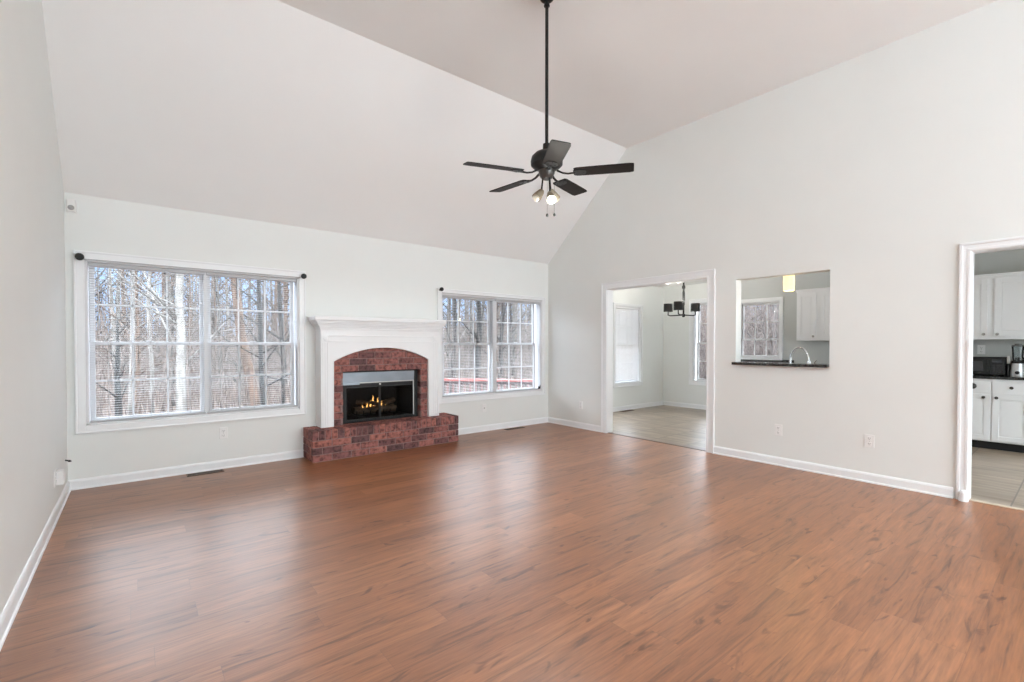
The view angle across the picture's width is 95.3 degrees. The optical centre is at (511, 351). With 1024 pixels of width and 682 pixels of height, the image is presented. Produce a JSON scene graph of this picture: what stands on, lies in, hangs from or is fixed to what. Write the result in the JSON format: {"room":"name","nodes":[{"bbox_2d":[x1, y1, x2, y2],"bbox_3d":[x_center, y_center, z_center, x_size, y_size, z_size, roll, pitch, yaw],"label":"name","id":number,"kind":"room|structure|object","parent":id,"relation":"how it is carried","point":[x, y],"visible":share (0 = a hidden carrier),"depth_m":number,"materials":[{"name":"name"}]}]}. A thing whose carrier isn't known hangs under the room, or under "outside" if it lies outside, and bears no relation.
{"room":"empty living room","nodes":[
{"label":"empty living room","id":0,"kind":"room"},
{"bbox_2d":[0,0,67,614],"bbox_3d":[-0.764,-0.692,0.111,0.120,3.861,9.748,-1,1,-39],"label":"wall","id":1,"kind":"structure","parent":0,"point":[33,386],"depth_m":2.58,"materials":[{"name":"paint"}]},
{"bbox_2d":[0,481,70,650],"bbox_3d":[-0.709,1.194,0.183,0.022,0.086,9.748,-1,1,-39],"label":"baseboard","id":2,"kind":"structure","parent":1,"relation":"attached to","point":[13,604],"depth_m":2.45,"materials":[{"name":"paint"}]},
{"bbox_2d":[54,469,55,486],"bbox_3d":[-3.253,0.902,3.325,0.010,0.116,0.072,-1,1,-39],"label":"wall outlet","id":3,"kind":"object","parent":1,"relation":"attached to","point":[55,469],"visible":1,"depth_m":3.31,"materials":[{"name":"white plastic"}]},
{"bbox_2d":[56,468,65,484],"bbox_3d":[-3.297,0.916,3.412,0.048,0.100,0.100,-1,1,-39],"label":"plug adapter","id":4,"kind":"object","parent":3,"relation":"attached to","point":[60,473],"visible":0.96,"depth_m":3.38,"materials":[{"name":"white plastic"}]},
{"bbox_2d":[64,192,547,479],"bbox_3d":[-1.649,-0.083,5.770,5.833,2.720,0.160,-1,1,-39],"label":"wall","id":5,"kind":"structure","parent":0,"point":[348,275],"depth_m":4.96,"materials":[{"name":"paint"}]},
{"bbox_2d":[66,198,76,213],"bbox_3d":[-3.723,-1.228,3.942,0.066,0.108,0.057,-1,1,-39],"label":"sensor","id":6,"kind":"object","parent":5,"relation":"attached to","point":[71,204],"visible":1,"depth_m":3.93,"materials":[{"name":"white plastic"}]},
{"bbox_2d":[68,449,303,490],"bbox_3d":[-3.034,1.132,4.554,1.889,0.086,0.022,-1,1,-39],"label":"baseboard","id":7,"kind":"structure","parent":5,"relation":"attached to","point":[98,481],"depth_m":4.45,"materials":[{"name":"paint"}]},
{"bbox_2d":[73,250,305,434],"bbox_3d":[-3.049,-0.085,4.622,1.868,1.573,0.181,-1,1,-39],"label":"window","id":8,"kind":"structure","parent":5,"relation":"in","point":[85,376],"depth_m":4.47,"materials":[{"name":"paint"}]},
{"bbox_2d":[88,262,205,422],"bbox_3d":[-3.347,-0.079,4.327,0.851,1.395,0.042,-1,1,-39],"label":"window blind","id":9,"kind":"object","parent":8,"relation":"attached to","point":[97,265],"visible":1,"depth_m":4.30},
{"bbox_2d":[95,270,198,341],"bbox_3d":[-3.406,-0.419,4.393,0.774,0.661,0.012,-1,1,-39],"label":"grille","id":10,"kind":"object","parent":8,"relation":"attached to","point":[131,305],"depth_m":4.40,"materials":[{"name":"white plastic"}]},
{"bbox_2d":[96,345,199,414],"bbox_3d":[-3.389,0.262,4.381,0.774,0.646,0.012,-1,1,-39],"label":"grille","id":11,"kind":"object","parent":8,"relation":"attached to","point":[167,378],"depth_m":4.41,"materials":[{"name":"white plastic"}]},
{"bbox_2d":[210,278,289,341],"bbox_3d":[-2.744,-0.427,4.926,0.743,0.661,0.012,-1,1,-39],"label":"grille","id":12,"kind":"object","parent":8,"relation":"attached to","point":[237,278],"depth_m":4.97,"materials":[{"name":"white plastic"}]},
{"bbox_2d":[211,345,290,406],"bbox_3d":[-2.727,0.255,4.914,0.743,0.646,0.012,-1,1,-39],"label":"grille","id":13,"kind":"object","parent":8,"relation":"attached to","point":[265,374],"depth_m":4.98,"materials":[{"name":"white plastic"}]},
{"bbox_2d":[206,272,296,412],"bbox_3d":[-2.685,-0.087,4.860,0.829,1.395,0.042,-1,1,-39],"label":"window blind","id":14,"kind":"object","parent":8,"relation":"attached to","point":[207,273],"visible":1,"depth_m":4.83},
{"bbox_2d":[219,427,227,438],"bbox_3d":[-2.888,0.818,4.675,0.072,0.116,0.010,-1,1,-39],"label":"wall outlet","id":15,"kind":"object","parent":5,"relation":"attached to","point":[223,431],"visible":1,"depth_m":4.67,"materials":[{"name":"white plastic"}]},
{"bbox_2d":[437,288,545,403],"bbox_3d":[-0.282,-0.077,6.853,1.941,1.536,0.181,-1,1,-39],"label":"window","id":16,"kind":"structure","parent":5,"relation":"in","point":[492,343],"depth_m":6.84,"materials":[{"name":"paint"}]},
{"bbox_2d":[444,345,486,392],"bbox_3d":[-0.636,0.244,6.600,0.764,0.669,0.012,-1,1,-39],"label":"grille","id":17,"kind":"object","parent":16,"relation":"attached to","point":[459,345],"depth_m":6.66,"materials":[{"name":"white plastic"}]},
{"bbox_2d":[446,299,487,342],"bbox_3d":[-0.653,-0.425,6.612,0.764,0.613,0.012,-1,1,-39],"label":"grille","id":18,"kind":"object","parent":16,"relation":"attached to","point":[458,321],"depth_m":6.68,"materials":[{"name":"white plastic"}]},
{"bbox_2d":[442,295,494,396],"bbox_3d":[-0.598,-0.074,6.543,0.889,1.370,0.042,-1,1,-39],"label":"window blind","id":19,"kind":"object","parent":16,"relation":"attached to","point":[443,296],"visible":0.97,"depth_m":6.50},
{"bbox_2d":[497,304,531,342],"bbox_3d":[0.032,-0.433,7.164,0.739,0.613,0.012,-1,1,-39],"label":"grille","id":20,"kind":"object","parent":16,"relation":"attached to","point":[507,322],"depth_m":7.18,"materials":[{"name":"white plastic"}]},
{"bbox_2d":[497,345,532,388],"bbox_3d":[0.049,0.236,7.152,0.739,0.669,0.012,-1,1,-39],"label":"grille","id":21,"kind":"object","parent":16,"relation":"attached to","point":[521,366],"depth_m":7.22,"materials":[{"name":"white plastic"}]},
{"bbox_2d":[495,299,539,392],"bbox_3d":[0.095,-0.082,7.101,0.870,1.370,0.042,-1,1,-39],"label":"window blind","id":22,"kind":"object","parent":16,"relation":"attached to","point":[498,300],"visible":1,"depth_m":7.06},
{"bbox_2d":[458,417,547,434],"bbox_3d":[-0.160,1.099,6.871,1.914,0.086,0.022,-1,1,-39],"label":"baseboard","id":23,"kind":"structure","parent":5,"relation":"attached to","point":[475,429],"depth_m":6.87,"materials":[{"name":"paint"}]},
{"bbox_2d":[96,326,701,416],"bbox_3d":[-3.185,-0.949,16.687,80.000,5.141,90.000,-1,1,-39],"label":"ground","id":24,"kind":"structure","parent":0,"point":[234,386],"depth_m":14.94,"materials":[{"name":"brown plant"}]},
{"bbox_2d":[95,268,126,383],"bbox_3d":[-13.097,-3.034,14.766,3.338,8.608,3.130,0,1,-5],"label":"bare tree","id":25,"kind":"object","parent":24,"relation":"on","point":[109,270],"visible":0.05,"depth_m":15.46,"materials":[{"name":"grey plant"}]},
{"bbox_2d":[96,315,141,415],"bbox_3d":[-6.072,0.631,7.396,0.665,2.476,0.944,0,1,14],"label":"trunk","id":26,"kind":"object","parent":24,"relation":"on","point":[117,355],"visible":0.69,"depth_m":7.30,"materials":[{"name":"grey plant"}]},
{"bbox_2d":[94,268,143,348],"bbox_3d":[-12.102,-3.185,12.795,3.603,9.316,2.881,-1,1,-36],"label":"bare tree","id":27,"kind":"object","parent":24,"relation":"on","point":[99,268],"visible":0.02,"depth_m":13.53,"materials":[{"name":"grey plant"}]},
{"bbox_2d":[95,268,151,392],"bbox_3d":[-10.142,-1.747,12.059,2.035,6.580,2.545,0,1,-23],"label":"bare tree","id":28,"kind":"object","parent":24,"relation":"on","point":[118,271],"visible":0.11,"depth_m":11.99,"materials":[{"name":"grey plant"}]},
{"bbox_2d":[96,272,164,367],"bbox_3d":[-11.883,-2.516,14.544,2.400,7.761,3.002,0,1,-21],"label":"bare tree","id":29,"kind":"object","parent":24,"relation":"on","point":[130,272],"visible":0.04,"depth_m":14.59,"materials":[{"name":"grey plant"}]},
{"bbox_2d":[95,270,196,372],"bbox_3d":[-14.666,-3.675,18.187,3.828,9.367,4.394,0,1,1],"label":"bare tree","id":30,"kind":"object","parent":24,"relation":"on","point":[122,287],"visible":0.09,"depth_m":17.82,"materials":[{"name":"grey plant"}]},
{"bbox_2d":[128,270,172,414],"bbox_3d":[-6.292,-2.063,9.233,3.119,7.639,2.508,0,1,-15],"label":"tree","id":31,"kind":"object","parent":24,"relation":"on","point":[134,328],"visible":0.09,"depth_m":8.67,"materials":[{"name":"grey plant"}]},
{"bbox_2d":[106,273,194,376],"bbox_3d":[-12.948,-2.223,17.040,2.281,6.685,3.312,1,1,40],"label":"bare tree","id":32,"kind":"object","parent":24,"relation":"on","point":[164,335],"visible":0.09,"depth_m":17.15,"materials":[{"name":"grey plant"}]},
{"bbox_2d":[146,272,172,412],"bbox_3d":[-7.687,-2.063,10.452,1.776,7.501,2.588,1,1,35],"label":"tree","id":33,"kind":"object","parent":24,"relation":"on","point":[147,300],"visible":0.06,"depth_m":9.78,"materials":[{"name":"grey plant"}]},
{"bbox_2d":[89,270,234,414],"bbox_3d":[-7.735,-1.338,10.040,2.444,5.979,2.805,1,1,40],"label":"bare tree","id":34,"kind":"object","parent":24,"relation":"on","point":[138,351],"visible":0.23,"depth_m":9.94,"materials":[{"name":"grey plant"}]},
{"bbox_2d":[95,273,233,405],"bbox_3d":[-8.938,-1.897,12.243,2.685,6.943,2.147,0,1,15],"label":"bare tree","id":35,"kind":"object","parent":24,"relation":"on","point":[169,294],"visible":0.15,"depth_m":12.27,"materials":[{"name":"grey plant"}]},
{"bbox_2d":[115,272,213,384],"bbox_3d":[-11.199,-1.826,15.767,2.547,6.231,2.923,0,1,11],"label":"bare tree","id":36,"kind":"object","parent":24,"relation":"on","point":[189,291],"visible":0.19,"depth_m":15.97,"materials":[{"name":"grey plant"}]},
{"bbox_2d":[94,269,236,411],"bbox_3d":[-6.378,-1.964,9.007,3.240,7.505,2.737,-1,1,-39],"label":"tree","id":37,"kind":"object","parent":24,"relation":"on","point":[181,361],"visible":0.32,"depth_m":8.61,"materials":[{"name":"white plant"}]},
{"bbox_2d":[140,273,198,360],"bbox_3d":[-13.791,-3.167,19.065,2.540,8.215,3.177,0,1,4],"label":"bare tree","id":38,"kind":"object","parent":24,"relation":"on","point":[173,292],"visible":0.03,"depth_m":18.95,"materials":[{"name":"grey plant"}]},
{"bbox_2d":[122,274,229,382],"bbox_3d":[-11.626,-2.486,16.305,2.892,7.479,2.312,0,1,-8],"label":"bare tree","id":39,"kind":"object","parent":24,"relation":"on","point":[174,274],"visible":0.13,"depth_m":16.24,"materials":[{"name":"grey plant"}]},
{"bbox_2d":[197,279,230,369],"bbox_3d":[-12.662,-3.390,19.553,3.205,8.815,3.418,0,1,10],"label":"bare tree","id":40,"kind":"object","parent":24,"relation":"on","point":[226,293],"visible":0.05,"depth_m":19.52,"materials":[{"name":"grey plant"}]},
{"bbox_2d":[185,277,250,391],"bbox_3d":[-9.436,-1.780,14.889,1.973,6.382,2.468,0,1,16],"label":"bare tree","id":41,"kind":"object","parent":24,"relation":"on","point":[217,284],"visible":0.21,"depth_m":14.93,"materials":[{"name":"grey plant"}]},
{"bbox_2d":[185,277,276,378],"bbox_3d":[-10.638,-2.096,17.281,2.698,6.601,3.096,1,1,44],"label":"bare tree","id":42,"kind":"object","parent":24,"relation":"on","point":[213,292],"visible":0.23,"depth_m":17.19,"materials":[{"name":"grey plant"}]},
{"bbox_2d":[188,277,293,404],"bbox_3d":[-4.189,-2.229,8.989,3.484,8.076,3.152,1,1,31],"label":"bare tree","id":43,"kind":"object","parent":24,"relation":"on","point":[260,333],"visible":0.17,"depth_m":9.14,"materials":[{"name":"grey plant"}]},
{"bbox_2d":[210,280,276,401],"bbox_3d":[-7.598,-1.653,13.084,1.982,6.411,2.479,1,1,45],"label":"bare tree","id":44,"kind":"object","parent":24,"relation":"on","point":[234,379],"visible":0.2,"depth_m":13.06,"materials":[{"name":"grey plant"}]},
{"bbox_2d":[230,278,260,405],"bbox_3d":[-5.517,-1.977,9.298,1.229,7.520,2.348,-1,1,-39],"label":"leaning tree","id":45,"kind":"object","parent":24,"relation":"on","point":[250,368],"visible":0.12,"depth_m":9.60,"materials":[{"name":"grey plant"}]},
{"bbox_2d":[198,275,293,403],"bbox_3d":[-4.780,-2.206,10.510,3.664,7.852,2.453,0,1,6],"label":"bare tree","id":46,"kind":"object","parent":24,"relation":"on","point":[279,287],"visible":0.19,"depth_m":10.55,"materials":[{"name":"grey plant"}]},
{"bbox_2d":[221,279,288,359],"bbox_3d":[-11.839,-4.000,22.522,4.560,9.722,3.973,0,1,-28],"label":"bare tree","id":47,"kind":"object","parent":24,"relation":"on","point":[275,285],"visible":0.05,"depth_m":22.50,"materials":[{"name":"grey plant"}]},
{"bbox_2d":[246,279,289,371],"bbox_3d":[-8.508,-3.301,18.094,3.741,9.153,4.293,0,1,-13],"label":"bare tree","id":48,"kind":"object","parent":24,"relation":"on","point":[284,326],"visible":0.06,"depth_m":17.69,"materials":[{"name":"brown plant"}]},
{"bbox_2d":[89,267,528,381],"bbox_3d":[-5.416,-2.592,31.511,42.176,7.082,19.036,-1,1,-39],"label":"thicket","id":49,"kind":"object","parent":24,"relation":"on","point":[140,288],"visible":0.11,"depth_m":19.96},
{"bbox_2d":[89,299,532,417],"bbox_3d":[-2.580,-0.452,19.873,27.819,4.006,15.326,-1,1,-39],"label":"trees","id":50,"kind":"object","parent":24,"relation":"on","point":[270,362],"visible":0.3,"depth_m":11.42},
{"bbox_2d":[443,299,461,391],"bbox_3d":[-1.766,-2.199,13.779,2.604,7.709,3.671,0,1,12],"label":"bare tree","id":51,"kind":"object","parent":24,"relation":"on","point":[454,312],"visible":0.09,"depth_m":13.87,"materials":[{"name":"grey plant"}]},
{"bbox_2d":[443,298,482,374],"bbox_3d":[-2.171,-2.521,15.691,3.117,8.061,2.492,0,1,28],"label":"bare tree","id":52,"kind":"object","parent":24,"relation":"on","point":[448,304],"visible":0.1,"depth_m":15.62,"materials":[{"name":"grey plant"}]},
{"bbox_2d":[443,298,485,389],"bbox_3d":[-1.344,-2.124,14.816,1.902,7.508,2.910,0,1,-19],"label":"bare tree","id":53,"kind":"object","parent":24,"relation":"on","point":[479,324],"visible":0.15,"depth_m":14.63,"materials":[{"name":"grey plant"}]},
{"bbox_2d":[446,300,485,367],"bbox_3d":[-1.896,-2.748,21.660,2.270,7.345,2.842,0,1,-9],"label":"bare tree","id":54,"kind":"object","parent":24,"relation":"on","point":[470,325],"visible":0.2,"depth_m":21.57,"materials":[{"name":"grey plant"}]},
{"bbox_2d":[457,302,525,389],"bbox_3d":[-0.568,-2.579,16.089,4.091,8.256,2.817,1,1,33],"label":"bare tree","id":55,"kind":"object","parent":24,"relation":"on","point":[500,362],"visible":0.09,"depth_m":15.92,"materials":[{"name":"grey plant"}]},
{"bbox_2d":[472,301,530,373],"bbox_3d":[-0.452,-2.830,18.812,3.762,8.021,3.278,0,1,29],"label":"bare tree","id":56,"kind":"object","parent":24,"relation":"on","point":[475,301],"visible":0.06,"depth_m":18.78,"materials":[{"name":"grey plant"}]},
{"bbox_2d":[497,304,531,378],"bbox_3d":[-0.085,-1.975,17.574,2.549,6.592,2.038,0,1,-19],"label":"bare tree","id":57,"kind":"object","parent":24,"relation":"on","point":[508,304],"visible":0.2,"depth_m":17.56,"materials":[{"name":"grey plant"}]},
{"bbox_2d":[503,302,531,375],"bbox_3d":[0.126,-2.760,19.259,3.031,7.838,2.424,0,1,-23],"label":"bare tree","id":58,"kind":"object","parent":24,"relation":"on","point":[513,307],"visible":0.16,"depth_m":19.23,"materials":[{"name":"grey plant"}]},
{"bbox_2d":[505,304,531,364],"bbox_3d":[0.905,-3.430,23.170,2.647,8.562,3.311,-1,1,-40],"label":"bare tree","id":59,"kind":"object","parent":24,"relation":"on","point":[529,314],"visible":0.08,"depth_m":23.07,"materials":[{"name":"grey plant"}]},
{"bbox_2d":[699,304,778,378],"bbox_3d":[11.621,-1.697,21.359,11.188,6.297,23.854,0,1,22],"label":"thicket","id":60,"kind":"object","parent":24,"relation":"on","point":[748,349],"visible":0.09,"depth_m":14.10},
{"bbox_2d":[744,304,778,355],"bbox_3d":[8.386,-2.543,13.910,3.923,8.150,4.714,0,1,-1],"label":"bare tree","id":61,"kind":"object","parent":24,"relation":"on","point":[773,304],"visible":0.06,"depth_m":14.14,"materials":[{"name":"grey plant"}]},
{"bbox_2d":[0,422,1023,681],"bbox_3d":[1.413,1.273,1.907,5.728,0.120,9.768,-1,1,-39],"label":"floor","id":62,"kind":"structure","parent":0,"point":[542,552],"depth_m":2.52,"materials":[{"name":"laminate"}]},
{"bbox_2d":[186,469,223,476],"bbox_3d":[-2.956,1.173,4.506,0.300,0.006,0.100,-1,1,-39],"label":"floor vent","id":63,"kind":"object","parent":62,"relation":"in","point":[219,470],"visible":1,"depth_m":4.51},
{"bbox_2d":[303,413,457,462],"bbox_3d":[-1.495,0.995,5.575,1.790,0.330,0.360,-1,1,-39],"label":"hearth","id":64,"kind":"object","parent":62,"relation":"on","point":[348,440],"visible":0.98,"depth_m":5.33,"materials":[{"name":"brick"}]},
{"bbox_2d":[308,315,445,427],"bbox_3d":[-1.548,0.219,5.576,1.613,1.221,0.275,-1,1,-39],"label":"fireplace surround","id":65,"kind":"object","parent":64,"relation":"on","point":[336,337],"visible":1,"depth_m":5.35,"materials":[{"name":"paint"}]},
{"bbox_2d":[308,315,445,323],"bbox_3d":[-1.548,-0.367,5.567,1.613,0.050,0.275,-1,1,-39],"label":"mantel shelf","id":66,"kind":"object","parent":65,"relation":"attached to","point":[317,318],"depth_m":5.31,"materials":[{"name":"paint"}]},
{"bbox_2d":[343,369,417,423],"bbox_3d":[-1.744,0.526,5.839,0.959,0.595,0.632,-1,1,-39],"label":"fireplace insert","id":67,"kind":"object","parent":64,"relation":"on","point":[381,394],"visible":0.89,"depth_m":5.60,"materials":[{"name":"metal"}]},
{"bbox_2d":[343,370,413,385],"bbox_3d":[-1.595,0.310,5.607,0.891,0.150,0.075,-1,1,-39],"label":"hood","id":68,"kind":"object","parent":67,"relation":"attached to","point":[381,377],"depth_m":5.58,"materials":[{"name":"metal"}]},
{"bbox_2d":[334,348,426,425],"bbox_3d":[-1.579,0.380,5.626,1.395,0.897,0.158,-1,1,-39],"label":"brick fireplace surround","id":69,"kind":"object","parent":64,"relation":"on","point":[375,359],"visible":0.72,"depth_m":5.52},
{"bbox_2d":[969,499,1023,510],"bbox_3d":[3.929,1.199,3.384,0.045,0.026,0.912,-1,1,-39],"label":"trim","id":70,"kind":"structure","parent":62,"relation":"on","point":[995,504],"depth_m":3.60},
{"bbox_2d":[42,0,996,263],"bbox_3d":[1.397,-1.954,1.964,5.833,1.631,9.948,-1,1,-39],"label":"ceiling","id":71,"kind":"structure","parent":0,"point":[364,118],"depth_m":4.15,"materials":[{"name":"paint"}]},
{"bbox_2d":[463,0,633,216],"bbox_3d":[0.217,-1.832,3.464,1.175,1.676,1.232,0,1,-22],"label":"ceiling fan","id":72,"kind":"object","parent":71,"relation":"hanging from","point":[547,160],"visible":1,"depth_m":3.43,"materials":[{"name":"black metal"}]},
{"bbox_2d":[613,286,662,406],"bbox_3d":[1.806,-0.104,8.661,3.216,2.680,0.160,-1,1,-39],"label":"wall","id":73,"kind":"structure","parent":0,"point":[651,297],"depth_m":9.29,"materials":[{"name":"paint"}]},
{"bbox_2d":[613,302,642,387],"bbox_3d":[2.157,-0.119,8.924,0.898,1.570,0.181,-1,1,-39],"label":"window","id":74,"kind":"structure","parent":73,"relation":"in","point":[626,383],"depth_m":9.02,"materials":[{"name":"paint"}]},
{"bbox_2d":[615,306,638,380],"bbox_3d":[2.186,-0.143,8.891,0.721,1.392,0.042,-1,1,-39],"label":"window blind","id":75,"kind":"object","parent":74,"relation":"attached to","point":[631,350],"visible":0.99,"depth_m":8.90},
{"bbox_2d":[613,401,662,411],"bbox_3d":[1.871,1.074,8.613,3.196,0.086,0.022,-1,1,-39],"label":"baseboard","id":76,"kind":"structure","parent":73,"relation":"attached to","point":[657,403],"depth_m":9.06,"materials":[{"name":"paint"}]},
{"bbox_2d":[548,0,1023,498],"bbox_3d":[3.684,-0.743,3.696,0.120,3.861,9.748,-1,1,-39],"label":"wall","id":77,"kind":"structure","parent":0,"point":[872,169],"depth_m":4.34,"materials":[{"name":"paint"}]},
{"bbox_2d":[548,417,600,431],"bbox_3d":[0.914,1.096,7.046,0.022,0.086,1.098,-1,1,-39],"label":"baseboard","id":78,"kind":"structure","parent":77,"relation":"attached to","point":[575,424],"depth_m":7.00,"materials":[{"name":"paint"}]},
{"bbox_2d":[609,432,705,450],"bbox_3d":[1.821,1.162,5.999,0.045,0.025,1.490,-1,1,-39],"label":"trim","id":79,"kind":"structure","parent":77,"relation":"attached to","point":[609,432],"depth_m":5.95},
{"bbox_2d":[601,269,714,452],"bbox_3d":[1.830,0.104,5.992,0.148,2.101,1.656,-1,1,-39],"label":"trim","id":80,"kind":"structure","parent":77,"relation":"attached to","point":[607,289],"depth_m":6.04,"materials":[{"name":"paint"}]},
{"bbox_2d":[775,424,781,435],"bbox_3d":[2.734,0.808,4.793,0.010,0.116,0.072,-1,1,-39],"label":"wall outlet","id":81,"kind":"object","parent":77,"relation":"attached to","point":[778,428],"visible":1,"depth_m":4.79,"materials":[{"name":"white plastic"}]},
{"bbox_2d":[732,362,828,367],"bbox_3d":[2.784,0.135,4.837,0.245,0.028,0.910,-1,1,-39],"label":"sill","id":82,"kind":"structure","parent":77,"relation":"attached to","point":[733,363],"depth_m":4.71,"materials":[{"name":"stone"}]},
{"bbox_2d":[713,446,952,498],"bbox_3d":[2.923,1.132,4.554,0.022,0.086,2.023,-1,1,-39],"label":"baseboard","id":83,"kind":"structure","parent":77,"relation":"attached to","point":[922,487],"depth_m":4.35,"materials":[{"name":"paint"}]},
{"bbox_2d":[864,434,873,447],"bbox_3d":[3.213,0.807,4.198,0.010,0.116,0.072,-1,1,-39],"label":"wall outlet","id":84,"kind":"object","parent":77,"relation":"attached to","point":[869,439],"visible":1,"depth_m":4.20,"materials":[{"name":"white plastic"}]},
{"bbox_2d":[958,490,968,501],"bbox_3d":[3.582,1.146,3.706,0.060,0.082,0.060,-1,1,-39],"label":"trim","id":85,"kind":"structure","parent":77,"relation":"attached to","point":[963,495],"depth_m":3.69,"materials":[{"name":"paint"}]},
{"bbox_2d":[956,236,1023,500],"bbox_3d":[3.938,0.170,3.377,0.148,2.044,1.024,-1,1,-39],"label":"trim","id":86,"kind":"structure","parent":77,"relation":"attached to","point":[966,250],"depth_m":3.70,"materials":[{"name":"paint"}]},
{"bbox_2d":[611,405,1023,508],"bbox_3d":[3.926,1.213,6.137,3.406,0.118,6.500,-1,1,-39],"label":"floor","id":87,"kind":"structure","parent":0,"point":[997,476],"depth_m":5.87,"materials":[{"name":"tile"}]},
{"bbox_2d":[972,378,1023,452],"bbox_3d":[5.867,0.743,5.677,0.649,0.836,0.658,-1,1,-39],"label":"base cabinet","id":88,"kind":"object","parent":87,"relation":"on","point":[997,404],"visible":0.7,"depth_m":5.46,"materials":[{"name":"paint"}]},
{"bbox_3d":[6.282,0.750,5.162,0.649,0.835,0.658,-1,1,-39],"label":"base cabinet","id":89,"kind":"object","parent":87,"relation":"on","visible":0},
{"bbox_2d":[741,359,1023,379],"bbox_3d":[5.144,0.236,6.583,0.628,0.150,4.312,-1,1,-39],"label":"countertop","id":90,"kind":"structure","parent":89,"relation":"on","point":[977,376],"depth_m":5.66,"materials":[{"name":"stone"}]},
{"bbox_2d":[973,357,1006,375],"bbox_3d":[5.799,0.180,5.801,0.372,0.222,0.480,-1,1,-39],"label":"microwave","id":91,"kind":"object","parent":90,"relation":"on","point":[981,365],"visible":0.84,"depth_m":5.61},
{"bbox_2d":[1010,344,1023,376],"bbox_3d":[5.894,0.104,5.431,0.132,0.384,0.144,0,1,7],"label":"blender","id":92,"kind":"object","parent":90,"relation":"on","point":[1017,367],"visible":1,"depth_m":5.41,"materials":[{"name":"silver metal"}]},
{"bbox_2d":[1011,346,1023,360],"bbox_3d":[5.893,0.027,5.438,0.108,0.168,0.108,-1,1,-39],"label":"jar","id":93,"kind":"object","parent":92,"relation":"on","point":[1022,357],"depth_m":5.44,"materials":[{"name":"clear glass"}]},
{"bbox_3d":[3.123,0.736,5.033,0.655,0.867,1.340,-1,1,-39],"label":"countertop","id":94,"kind":"structure","parent":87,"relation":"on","visible":0},
{"bbox_2d":[789,347,816,363],"bbox_3d":[3.031,0.128,4.882,0.056,0.352,0.288,0,1,-29],"label":"kitchen faucet","id":95,"kind":"object","parent":94,"relation":"on","point":[794,349],"visible":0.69,"depth_m":4.88,"materials":[{"name":"silver metal"}]},
{"bbox_2d":[654,248,1023,287],"bbox_3d":[3.898,-1.317,6.065,3.196,0.120,6.480,-1,1,-39],"label":"ceiling","id":96,"kind":"structure","parent":0,"point":[702,281],"depth_m":8.93,"materials":[{"name":"paint"}]},
{"bbox_2d":[664,282,699,316],"bbox_3d":[2.671,-0.909,7.511,0.654,0.734,0.469,-1,1,-39],"label":"chandelier","id":97,"kind":"object","parent":96,"relation":"hanging from","point":[678,305],"visible":0.94,"depth_m":7.49,"materials":[{"name":"black metal"}]},
{"bbox_2d":[783,275,794,290],"bbox_3d":[3.100,-0.960,5.224,0.116,0.567,0.116,-1,1,-39],"label":"pendant lamp","id":98,"kind":"object","parent":96,"relation":"hanging from","point":[788,281],"visible":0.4,"depth_m":5.18,"materials":[{"name":"yellow glass"}]},
{"bbox_2d":[663,249,1023,404],"bbox_3d":[5.154,-0.083,7.198,0.160,2.680,6.640,-1,1,-39],"label":"wall","id":99,"kind":"structure","parent":0,"point":[1010,260],"depth_m":7.86,"materials":[{"name":"paint"}]},
{"bbox_2d":[663,401,705,409],"bbox_3d":[3.574,1.068,9.030,0.022,0.086,1.510,-1,1,-39],"label":"baseboard","id":100,"kind":"structure","parent":99,"relation":"attached to","point":[668,403],"depth_m":9.22,"materials":[{"name":"paint"}]},
{"bbox_2d":[688,298,706,385],"bbox_3d":[3.794,-0.175,8.859,0.181,1.664,0.855,-1,1,-39],"label":"window","id":101,"kind":"structure","parent":99,"relation":"in","point":[694,321],"depth_m":9.10,"materials":[{"name":"paint"}]},
{"bbox_2d":[741,297,783,359],"bbox_3d":[4.342,-0.387,8.177,0.181,1.068,0.808,-1,1,-39],"label":"window","id":102,"kind":"structure","parent":99,"relation":"in","point":[772,300],"depth_m":8.11,"materials":[{"name":"paint"}]},
{"bbox_2d":[754,340,766,354],"bbox_3d":[4.356,-0.061,8.197,0.012,0.264,0.212,-1,1,-39],"label":"grille","id":103,"kind":"object","parent":102,"relation":"attached to","point":[754,340],"depth_m":8.12,"materials":[{"name":"white plastic"}]},
{"bbox_2d":[744,305,777,338],"bbox_3d":[4.378,-0.518,8.208,0.012,0.593,0.593,-1,1,-39],"label":"grille","id":104,"kind":"object","parent":102,"relation":"attached to","point":[766,321],"depth_m":8.19,"materials":[{"name":"white plastic"}]},
{"bbox_2d":[741,359,793,362],"bbox_3d":[4.336,0.199,8.071,0.020,0.119,0.980,-1,1,-39],"label":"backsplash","id":105,"kind":"structure","parent":99,"relation":"attached to","point":[742,360],"depth_m":7.98,"materials":[{"name":"metal"}]},
{"bbox_2d":[796,287,829,340],"bbox_3d":[4.791,-0.567,7.216,0.369,0.795,0.635,-1,1,-39],"label":"upper cabinet","id":106,"kind":"object","parent":99,"relation":"attached to","point":[813,305],"visible":0.67,"depth_m":7.17,"materials":[{"name":"paint"}]},
{"bbox_2d":[973,271,1023,339],"bbox_3d":[5.949,-0.546,5.780,0.369,0.795,1.042,-1,1,-39],"label":"upper cabinet","id":107,"kind":"object","parent":99,"relation":"attached to","point":[998,297],"visible":0.69,"depth_m":5.63,"materials":[{"name":"paint"}]},
{"bbox_3d":[-1.078,1.588,9.089,2.500,0.545,3.969,-1,1,-39],"label":"deck","id":108,"kind":"object","parent":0,"visible":0},
{"bbox_2d":[444,378,532,393],"bbox_3d":[-0.766,1.156,10.060,3.390,1.120,0.150,0,1,8],"label":"deck railing","id":109,"kind":"object","parent":108,"relation":"attached to","point":[456,381],"visible":0.1,"depth_m":9.98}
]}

